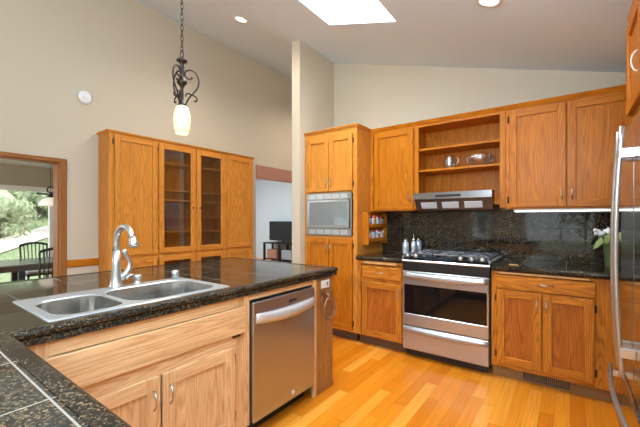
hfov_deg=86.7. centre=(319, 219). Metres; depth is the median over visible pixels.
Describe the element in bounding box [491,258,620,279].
countertop
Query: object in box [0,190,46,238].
leafy tree
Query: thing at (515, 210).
diffuser
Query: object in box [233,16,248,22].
recessed light
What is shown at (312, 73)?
wall partition
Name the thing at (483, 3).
recessed light
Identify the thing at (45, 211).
leafy tree
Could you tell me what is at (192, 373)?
base cabinet
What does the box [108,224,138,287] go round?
kitchen faucet
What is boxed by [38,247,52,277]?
dining chair
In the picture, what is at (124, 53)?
wall
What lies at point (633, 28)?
upper cabinet
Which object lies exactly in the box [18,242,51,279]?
dining chair
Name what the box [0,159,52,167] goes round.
ceiling
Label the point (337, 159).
tall cabinet
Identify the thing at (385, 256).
countertop
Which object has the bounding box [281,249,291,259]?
storage box
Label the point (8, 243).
gravel
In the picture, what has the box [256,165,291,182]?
trim
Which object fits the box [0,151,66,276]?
trim
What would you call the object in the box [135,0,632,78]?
ceiling
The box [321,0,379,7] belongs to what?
skylight
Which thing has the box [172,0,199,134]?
pendant lamp
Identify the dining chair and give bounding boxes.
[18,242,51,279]
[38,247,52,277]
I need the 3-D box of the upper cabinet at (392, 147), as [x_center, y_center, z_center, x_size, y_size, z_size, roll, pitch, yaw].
[0.845,-0.551,3.749,0.504,0.912,0.360,0,0,36]
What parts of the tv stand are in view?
leg, leg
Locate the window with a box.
[0,185,52,276]
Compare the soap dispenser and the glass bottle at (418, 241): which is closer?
the soap dispenser
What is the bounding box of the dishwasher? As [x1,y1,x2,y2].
[247,280,314,426]
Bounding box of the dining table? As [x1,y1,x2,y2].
[0,257,52,280]
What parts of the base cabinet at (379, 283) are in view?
drawer, door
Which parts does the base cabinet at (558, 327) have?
door, drawer, door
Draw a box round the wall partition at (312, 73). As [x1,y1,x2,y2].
[292,41,333,263]
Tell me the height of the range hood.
0.171 m
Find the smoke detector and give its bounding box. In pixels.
[77,90,92,103]
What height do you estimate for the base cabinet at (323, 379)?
0.856 m
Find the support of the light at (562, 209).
attached to the upper cabinet at (559, 150)
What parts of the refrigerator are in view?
handle, handle, door, freezer drawer, door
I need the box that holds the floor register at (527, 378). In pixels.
[523,372,569,389]
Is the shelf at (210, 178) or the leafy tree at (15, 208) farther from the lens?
the leafy tree at (15, 208)
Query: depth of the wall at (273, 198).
11.16 m
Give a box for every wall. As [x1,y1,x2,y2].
[0,0,291,274]
[0,163,52,186]
[256,180,291,255]
[334,63,625,263]
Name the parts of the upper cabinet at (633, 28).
crown molding, ring pull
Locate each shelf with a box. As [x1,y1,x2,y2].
[164,162,189,232]
[201,167,219,231]
[263,241,291,244]
[265,258,291,260]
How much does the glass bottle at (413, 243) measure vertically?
0.228 m
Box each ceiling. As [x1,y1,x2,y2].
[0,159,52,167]
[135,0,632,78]
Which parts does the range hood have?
panel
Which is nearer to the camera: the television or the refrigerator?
the refrigerator
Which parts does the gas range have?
handle, handle, oven door, drawer, kick plate, trim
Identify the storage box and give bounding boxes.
[267,248,283,258]
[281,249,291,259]
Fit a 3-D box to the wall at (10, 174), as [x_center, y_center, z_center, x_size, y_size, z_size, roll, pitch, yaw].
[-7.102,0.175,5.298,0.120,2.530,5.100,0,0,36]
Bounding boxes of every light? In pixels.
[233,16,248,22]
[475,0,502,7]
[513,208,620,211]
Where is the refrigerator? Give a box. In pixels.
[608,109,639,426]
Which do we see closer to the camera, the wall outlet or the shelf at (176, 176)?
the wall outlet
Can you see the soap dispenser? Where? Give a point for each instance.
(137, 277)
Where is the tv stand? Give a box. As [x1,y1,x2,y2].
[263,241,291,261]
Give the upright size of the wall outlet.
0.060 m
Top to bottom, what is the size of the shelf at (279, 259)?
0.030 m
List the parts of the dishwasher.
rail, handle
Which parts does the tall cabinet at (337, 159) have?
door, door, crown molding, door, door, crown molding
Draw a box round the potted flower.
[585,227,620,266]
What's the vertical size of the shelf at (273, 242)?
0.040 m
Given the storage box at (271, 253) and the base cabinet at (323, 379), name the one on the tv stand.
the storage box at (271, 253)
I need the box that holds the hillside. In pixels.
[0,215,47,282]
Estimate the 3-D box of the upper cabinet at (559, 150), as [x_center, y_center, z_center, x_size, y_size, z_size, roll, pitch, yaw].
[2.249,-0.551,2.714,1.320,0.912,0.360,0,0,36]
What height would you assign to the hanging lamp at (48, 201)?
0.849 m
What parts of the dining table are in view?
leg, leg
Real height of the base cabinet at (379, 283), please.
0.874 m
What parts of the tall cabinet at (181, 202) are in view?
crown molding, door, door, door, door, crown molding, door, door, door, door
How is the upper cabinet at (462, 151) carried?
attached to the wall at (370, 96)
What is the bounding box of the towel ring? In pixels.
[320,290,335,319]
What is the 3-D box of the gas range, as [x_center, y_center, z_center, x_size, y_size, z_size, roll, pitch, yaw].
[1.252,0.799,3.222,0.764,0.981,0.647,0,0,36]
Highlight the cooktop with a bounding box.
[404,253,500,264]
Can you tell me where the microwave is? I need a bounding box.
[307,192,352,235]
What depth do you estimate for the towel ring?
2.54 m
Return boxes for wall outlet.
[321,279,328,288]
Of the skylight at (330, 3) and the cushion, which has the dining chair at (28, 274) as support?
the cushion
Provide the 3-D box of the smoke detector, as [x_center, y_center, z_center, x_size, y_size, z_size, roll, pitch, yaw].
[-2.393,-1.255,3.460,0.040,0.136,0.136,0,0,36]
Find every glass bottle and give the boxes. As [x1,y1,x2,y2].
[402,239,408,253]
[411,233,416,251]
[416,238,421,250]
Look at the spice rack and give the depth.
3.76 m
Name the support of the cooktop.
in the gas range
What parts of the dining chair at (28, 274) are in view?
rail, seat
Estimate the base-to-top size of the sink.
0.234 m
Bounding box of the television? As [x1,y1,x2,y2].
[269,221,291,242]
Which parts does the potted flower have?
pot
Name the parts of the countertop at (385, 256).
edge trim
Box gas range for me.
[402,249,501,372]
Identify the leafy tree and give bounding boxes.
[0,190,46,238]
[23,191,47,218]
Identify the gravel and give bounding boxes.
[0,225,47,252]
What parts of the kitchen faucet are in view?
spout, lever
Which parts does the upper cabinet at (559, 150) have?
door, crown molding, door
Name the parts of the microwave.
door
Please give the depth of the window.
7.12 m
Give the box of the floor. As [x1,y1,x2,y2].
[256,258,619,426]
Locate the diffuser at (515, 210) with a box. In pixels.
[515,210,620,211]
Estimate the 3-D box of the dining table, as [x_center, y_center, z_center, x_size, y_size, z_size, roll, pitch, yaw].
[-5.221,1.065,5.228,1.050,0.750,2.020,0,0,36]
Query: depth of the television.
10.38 m
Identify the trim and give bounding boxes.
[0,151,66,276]
[67,258,98,266]
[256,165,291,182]
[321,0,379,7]
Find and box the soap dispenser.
[126,273,142,284]
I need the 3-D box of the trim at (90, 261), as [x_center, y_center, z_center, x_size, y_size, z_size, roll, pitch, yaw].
[-2.412,0.432,3.452,0.020,0.071,0.276,0,0,36]
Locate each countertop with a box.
[0,257,337,426]
[356,251,405,262]
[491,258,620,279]
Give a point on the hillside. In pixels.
(11, 254)
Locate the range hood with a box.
[413,190,499,210]
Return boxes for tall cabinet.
[96,129,253,271]
[304,123,381,340]
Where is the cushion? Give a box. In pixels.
[25,269,51,273]
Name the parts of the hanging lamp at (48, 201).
lamp shade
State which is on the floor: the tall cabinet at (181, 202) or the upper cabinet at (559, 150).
the tall cabinet at (181, 202)
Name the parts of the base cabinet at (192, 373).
door, handle, handle, door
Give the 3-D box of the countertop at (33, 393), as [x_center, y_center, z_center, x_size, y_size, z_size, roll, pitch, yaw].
[-0.728,0.403,1.715,2.307,0.060,2.597,0,0,36]
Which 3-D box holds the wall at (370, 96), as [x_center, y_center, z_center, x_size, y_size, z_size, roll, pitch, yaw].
[1.712,-0.460,3.401,3.720,3.500,0.132,0,0,36]
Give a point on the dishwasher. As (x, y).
(281, 320)
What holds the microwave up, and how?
in the tall cabinet at (337, 159)
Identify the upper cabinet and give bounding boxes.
[370,122,417,211]
[414,106,504,208]
[505,84,629,209]
[626,0,639,122]
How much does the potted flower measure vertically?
0.316 m
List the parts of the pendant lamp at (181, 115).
scroll arm, scroll arm, stem, lamp shade, chain, scroll arm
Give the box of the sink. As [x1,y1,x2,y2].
[12,270,229,334]
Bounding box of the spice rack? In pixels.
[363,212,386,244]
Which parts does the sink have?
air gap cap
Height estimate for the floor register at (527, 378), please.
0.075 m
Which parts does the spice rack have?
panel, panel, guard rail, guard rail, panel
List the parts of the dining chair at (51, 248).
rail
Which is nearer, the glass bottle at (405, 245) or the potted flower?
the potted flower
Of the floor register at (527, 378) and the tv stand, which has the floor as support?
the tv stand
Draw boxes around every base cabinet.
[28,295,248,426]
[305,276,332,397]
[357,260,406,352]
[491,270,620,403]
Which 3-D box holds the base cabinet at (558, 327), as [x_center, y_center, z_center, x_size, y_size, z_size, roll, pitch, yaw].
[2.130,0.853,2.604,1.382,0.874,0.641,0,0,36]
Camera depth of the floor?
2.42 m
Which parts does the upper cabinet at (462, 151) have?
shelf, shelf, crown molding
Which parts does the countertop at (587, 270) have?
edge trim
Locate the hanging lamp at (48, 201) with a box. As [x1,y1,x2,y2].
[36,164,52,205]

